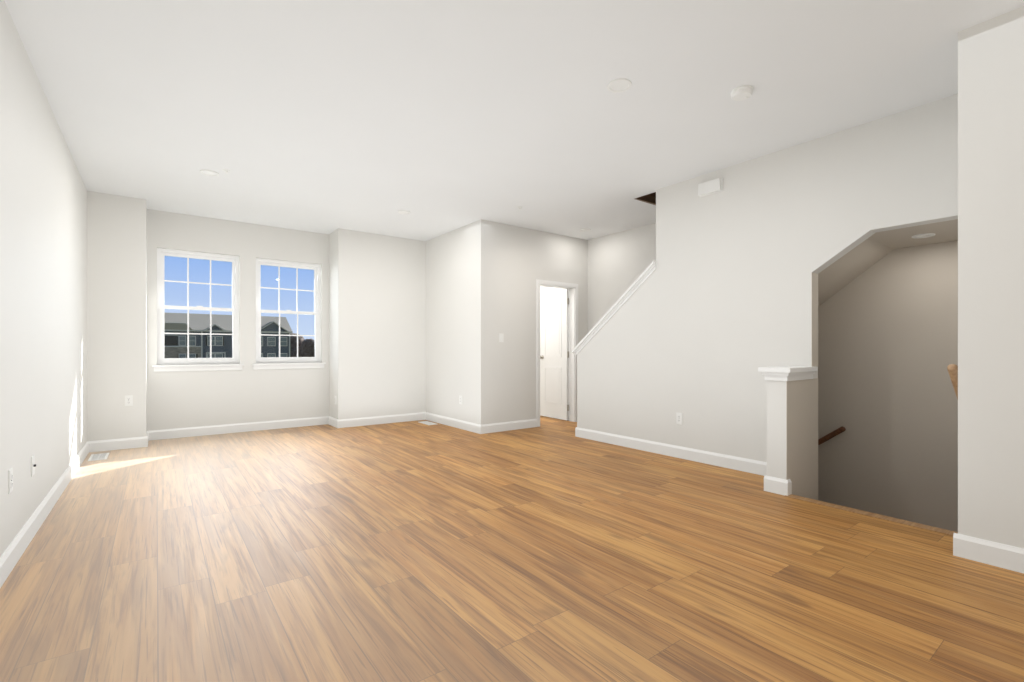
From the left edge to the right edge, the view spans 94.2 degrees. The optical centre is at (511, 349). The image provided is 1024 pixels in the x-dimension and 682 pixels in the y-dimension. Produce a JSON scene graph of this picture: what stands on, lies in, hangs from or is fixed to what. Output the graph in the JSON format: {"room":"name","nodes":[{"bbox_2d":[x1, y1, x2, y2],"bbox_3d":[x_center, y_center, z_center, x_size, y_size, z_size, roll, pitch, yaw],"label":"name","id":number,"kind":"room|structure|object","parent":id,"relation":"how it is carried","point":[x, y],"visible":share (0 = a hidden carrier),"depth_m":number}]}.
{"room":"empty living room","nodes":[
{"label":"empty living room","id":0,"kind":"room"},
{"bbox_2d":[0,0,87,556],"bbox_3d":[-1.749,-0.290,1.245,0.150,2.740,10.390,0,0,-37],"label":"wall","id":1,"kind":"structure","parent":0,"point":[73,312],"depth_m":2.85},
{"bbox_2d":[8,468,12,493],"bbox_3d":[-2.480,0.650,2.354,0.009,0.115,0.070,0,0,-37],"label":"electrical outlet","id":2,"kind":"object","parent":1,"relation":"attached to","point":[10,480],"visible":0.98,"depth_m":2.34},
{"bbox_2d":[31,455,35,476],"bbox_3d":[-2.794,0.680,2.780,0.016,0.115,0.070,0,0,-37],"label":"electrical outlet","id":3,"kind":"object","parent":1,"relation":"attached to","point":[33,465],"visible":0.95,"depth_m":2.77},
{"bbox_2d":[0,441,91,587],"bbox_3d":[-1.551,1.022,1.119,0.016,0.115,9.650,0,0,-37],"label":"baseboard","id":4,"kind":"structure","parent":1,"relation":"attached to","point":[10,557],"depth_m":2.80},
{"bbox_2d":[88,191,146,440],"bbox_3d":[-4.383,-0.290,5.300,0.490,2.740,0.440,0,0,-37],"label":"wall","id":5,"kind":"structure","parent":0,"point":[117,225],"depth_m":5.12},
{"bbox_2d":[92,432,151,451],"bbox_3d":[-4.228,1.022,5.132,0.476,0.115,0.016,0,0,-37],"label":"baseboard","id":6,"kind":"structure","parent":5,"relation":"attached to","point":[134,442],"depth_m":5.13},
{"bbox_2d":[125,395,132,405],"bbox_3d":[-4.173,0.560,5.178,0.070,0.115,0.009,0,0,-37],"label":"outlet","id":7,"kind":"object","parent":5,"relation":"attached to","point":[128,400],"visible":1,"depth_m":5.18},
{"bbox_2d":[147,209,328,430],"bbox_3d":[-2.374,-0.290,7.172,5.950,2.740,0.150,0,0,-37],"label":"wall","id":8,"kind":"structure","parent":0,"point":[247,393],"depth_m":6.20},
{"bbox_2d":[152,248,243,371],"bbox_3d":[-3.927,-0.472,5.982,0.955,1.495,0.175,0,0,-37],"label":"window unit","id":9,"kind":"structure","parent":8,"relation":"in","point":[162,307],"depth_m":5.96},
{"bbox_2d":[152,416,327,439],"bbox_3d":[-3.478,1.022,6.243,2.090,0.115,0.016,0,0,-37],"label":"baseboard","id":10,"kind":"structure","parent":8,"relation":"attached to","point":[300,422],"depth_m":6.16},
{"bbox_2d":[252,258,325,369],"bbox_3d":[-3.095,-0.472,6.604,0.934,1.495,0.175,0,0,-37],"label":"window unit","id":11,"kind":"structure","parent":8,"relation":"in","point":[316,268],"depth_m":6.60},
{"bbox_2d":[329,228,424,419],"bbox_3d":[-1.985,-0.290,7.094,1.320,2.740,0.440,0,0,-37],"label":"wall","id":12,"kind":"structure","parent":0,"point":[408,325],"depth_m":6.85},
{"bbox_2d":[328,416,335,426],"bbox_3d":[-2.511,1.022,6.682,0.016,0.115,0.390,0,0,-37],"label":"baseboard","id":13,"kind":"structure","parent":12,"relation":"attached to","point":[331,421],"depth_m":6.72},
{"bbox_2d":[336,412,423,427],"bbox_3d":[-1.867,1.022,6.898,1.306,0.115,0.016,0,0,-37],"label":"baseboard","id":14,"kind":"structure","parent":12,"relation":"attached to","point":[341,423],"depth_m":6.85},
{"bbox_2d":[425,219,488,424],"bbox_3d":[-0.945,-0.290,6.905,0.120,2.740,1.990,0,0,-37],"label":"wall","id":15,"kind":"structure","parent":0,"point":[457,260],"depth_m":6.52},
{"bbox_2d":[424,412,483,433],"bbox_3d":[-0.862,1.022,6.682,0.016,0.115,1.566,0,0,-37],"label":"baseboard","id":16,"kind":"structure","parent":15,"relation":"attached to","point":[476,428],"depth_m":6.56},
{"bbox_2d":[0,416,1023,681],"bbox_3d":[0.633,1.230,3.027,6.100,0.300,10.390,0,0,-37],"label":"floor","id":17,"kind":"structure","parent":0,"point":[552,550],"depth_m":2.28},
{"bbox_2d":[88,453,108,460],"bbox_3d":[-4.136,1.077,4.761,0.140,0.006,0.340,0,0,-37],"label":"floor air vent","id":18,"kind":"object","parent":17,"relation":"in","point":[101,456],"visible":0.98,"depth_m":4.76},
{"bbox_2d":[419,421,435,424],"bbox_3d":[-1.230,1.077,6.936,0.140,0.006,0.340,0,0,-37],"label":"floor air vent","id":19,"kind":"object","parent":17,"relation":"in","point":[426,422],"visible":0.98,"depth_m":6.90},
{"bbox_2d":[785,494,957,535],"bbox_3d":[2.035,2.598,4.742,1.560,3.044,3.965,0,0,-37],"label":"stair nosing","id":20,"kind":"object","parent":17,"relation":"attached to","point":[904,522],"depth_m":3.08},
{"bbox_2d":[4,0,1023,240],"bbox_3d":[0.633,-1.820,3.027,6.100,0.320,10.390,0,0,-37],"label":"ceiling","id":21,"kind":"structure","parent":0,"point":[436,118],"depth_m":3.10},
{"bbox_2d":[200,169,218,175],"bbox_3d":[-2.843,-1.655,4.468,0.153,0.010,0.153,0,0,-37],"label":"recessed light","id":22,"kind":"object","parent":21,"relation":"in","point":[209,172],"visible":0.98,"depth_m":4.46},
{"bbox_2d":[607,78,631,92],"bbox_3d":[0.674,-1.655,2.989,0.153,0.010,0.153,0,0,-37],"label":"recessed light","id":23,"kind":"object","parent":21,"relation":"in","point":[619,85],"visible":1,"depth_m":2.99},
{"bbox_2d":[731,85,752,100],"bbox_3d":[1.476,-1.637,3.052,0.132,0.047,0.132,0,0,-37],"label":"smoke detector","id":24,"kind":"object","parent":21,"relation":"attached to","point":[741,93],"visible":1,"depth_m":3.02},
{"bbox_2d":[489,221,587,423],"bbox_3d":[0.388,-0.290,6.734,1.810,2.740,0.120,0,0,-37],"label":"wall","id":25,"kind":"structure","parent":0,"point":[521,260],"depth_m":6.45},
{"bbox_2d":[499,333,503,341],"bbox_3d":[-0.137,-0.150,6.260,0.070,0.115,0.010,0,0,-37],"label":"light switch","id":26,"kind":"object","parent":25,"relation":"attached to","point":[501,337],"visible":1,"depth_m":6.26},
{"bbox_2d":[484,419,536,433],"bbox_3d":[-0.013,1.022,6.349,0.885,0.115,0.016,0,0,-37],"label":"baseboard","id":27,"kind":"structure","parent":25,"relation":"attached to","point":[530,423],"depth_m":6.33},
{"bbox_2d":[540,289,568,419],"bbox_3d":[0.653,0.081,7.413,0.175,1.975,0.670,0,0,-35],"label":"door leaf","id":28,"kind":"structure","parent":25,"relation":"in","point":[554,354],"depth_m":7.37},
{"bbox_2d":[536,279,577,426],"bbox_3d":[0.624,0.053,6.911,0.808,2.054,0.152,0,0,-37],"label":"trim","id":29,"kind":"structure","parent":25,"relation":"attached to","point":[573,314],"depth_m":7.06},
{"bbox_2d":[540,223,957,531],"bbox_3d":[2.040,-0.090,6.137,0.120,8.740,6.795,0,0,-37],"label":"wall","id":30,"kind":"structure","parent":0,"point":[887,344],"depth_m":4.27},
{"bbox_2d":[818,426,845,445],"bbox_3d":[2.245,1.905,5.688,0.090,2.355,3.022,0,0,-37],"label":"handrail","id":31,"kind":"object","parent":30,"relation":"attached to","point":[832,434],"visible":0.27,"depth_m":4.54},
{"bbox_2d":[577,94,957,499],"bbox_3d":[1.766,0.160,4.334,0.560,3.640,3.635,0,0,-37],"label":"wall","id":32,"kind":"structure","parent":0,"point":[714,312],"depth_m":4.13},
{"bbox_2d":[572,261,655,354],"bbox_3d":[1.187,-0.422,5.475,0.204,0.994,1.205,0,0,-37],"label":"trim","id":33,"kind":"structure","parent":32,"relation":"on","point":[641,279],"depth_m":5.35},
{"bbox_2d":[635,192,655,204],"bbox_3d":[1.763,-1.820,5.548,1.030,0.320,0.028,0,0,-37],"label":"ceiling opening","id":34,"kind":"structure","parent":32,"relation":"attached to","point":[650,198],"depth_m":5.37},
{"bbox_2d":[575,427,766,474],"bbox_3d":[1.540,1.022,4.890,0.016,0.115,2.506,0,0,-37],"label":"baseboard","id":35,"kind":"structure","parent":32,"relation":"attached to","point":[721,460],"depth_m":4.72},
{"bbox_2d":[676,412,682,424],"bbox_3d":[1.664,0.690,4.729,0.009,0.115,0.070,0,0,-37],"label":"outlet","id":36,"kind":"object","parent":32,"relation":"attached to","point":[679,418],"visible":1,"depth_m":4.72},
{"bbox_2d":[698,178,722,196],"bbox_3d":[1.852,-1.515,4.451,0.042,0.120,0.230,0,0,-37],"label":"box","id":37,"kind":"object","parent":32,"relation":"attached to","point":[710,187],"visible":0.98,"depth_m":4.43},
{"bbox_2d":[760,472,791,491],"bbox_3d":[2.093,1.022,3.749,0.416,0.115,0.016,0,0,-37],"label":"baseboard","id":38,"kind":"structure","parent":32,"relation":"attached to","point":[771,484],"depth_m":3.57},
{"bbox_2d":[758,366,817,380],"bbox_3d":[2.144,0.186,3.690,0.485,0.097,0.230,0,0,-37],"label":"trim","id":39,"kind":"structure","parent":32,"relation":"on","point":[784,373],"depth_m":3.58},
{"bbox_2d":[818,219,957,306],"bbox_3d":[2.495,0.020,4.627,0.960,2.020,3.231,0,0,-37],"label":"ceiling","id":40,"kind":"structure","parent":0,"point":[839,274],"depth_m":4.02},
{"bbox_2d":[912,233,934,237],"bbox_3d":[3.215,-0.885,3.716,0.143,0.010,0.143,0,0,-37],"label":"recessed light","id":41,"kind":"object","parent":40,"relation":"in","point":[925,235],"visible":0.96,"depth_m":3.70},
{"bbox_2d":[958,6,1023,548],"bbox_3d":[4.260,1.310,1.592,2.010,5.940,3.745,0,0,-37],"label":"wall","id":42,"kind":"structure","parent":0,"point":[990,279],"depth_m":2.39},
{"bbox_2d":[947,364,957,399],"bbox_3d":[2.812,0.400,2.903,0.802,0.633,0.090,0,0,-37],"label":"handrail","id":43,"kind":"object","parent":42,"relation":"attached to","point":[952,369],"visible":0.21,"depth_m":2.71},
{"bbox_2d":[953,533,1023,573],"bbox_3d":[3.390,1.022,1.064,0.016,0.115,3.581,0,0,-37],"label":"baseboard","id":44,"kind":"structure","parent":42,"relation":"attached to","point":[1004,556],"depth_m":2.39},
{"label":"outside","id":45,"kind":"structure","parent":0,"visible":0},
{"bbox_3d":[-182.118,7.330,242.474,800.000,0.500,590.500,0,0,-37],"label":"ground","id":46,"kind":"structure","parent":45,"visible":0},
{"bbox_2d":[165,313,292,357],"bbox_3d":[-68.314,0.405,74.280,60.750,13.350,12.000,0,0,-37],"label":"townhouses","id":47,"kind":"structure","parent":46,"relation":"on","point":[199,348],"depth_m":81.12},
{"bbox_2d":[290,333,314,356],"bbox_3d":[-19.550,2.445,148.865,112.268,13.269,26.784,0,0,-37],"label":"trees","id":48,"kind":"object","parent":46,"relation":"on","point":[304,344],"depth_m":118.02}
]}

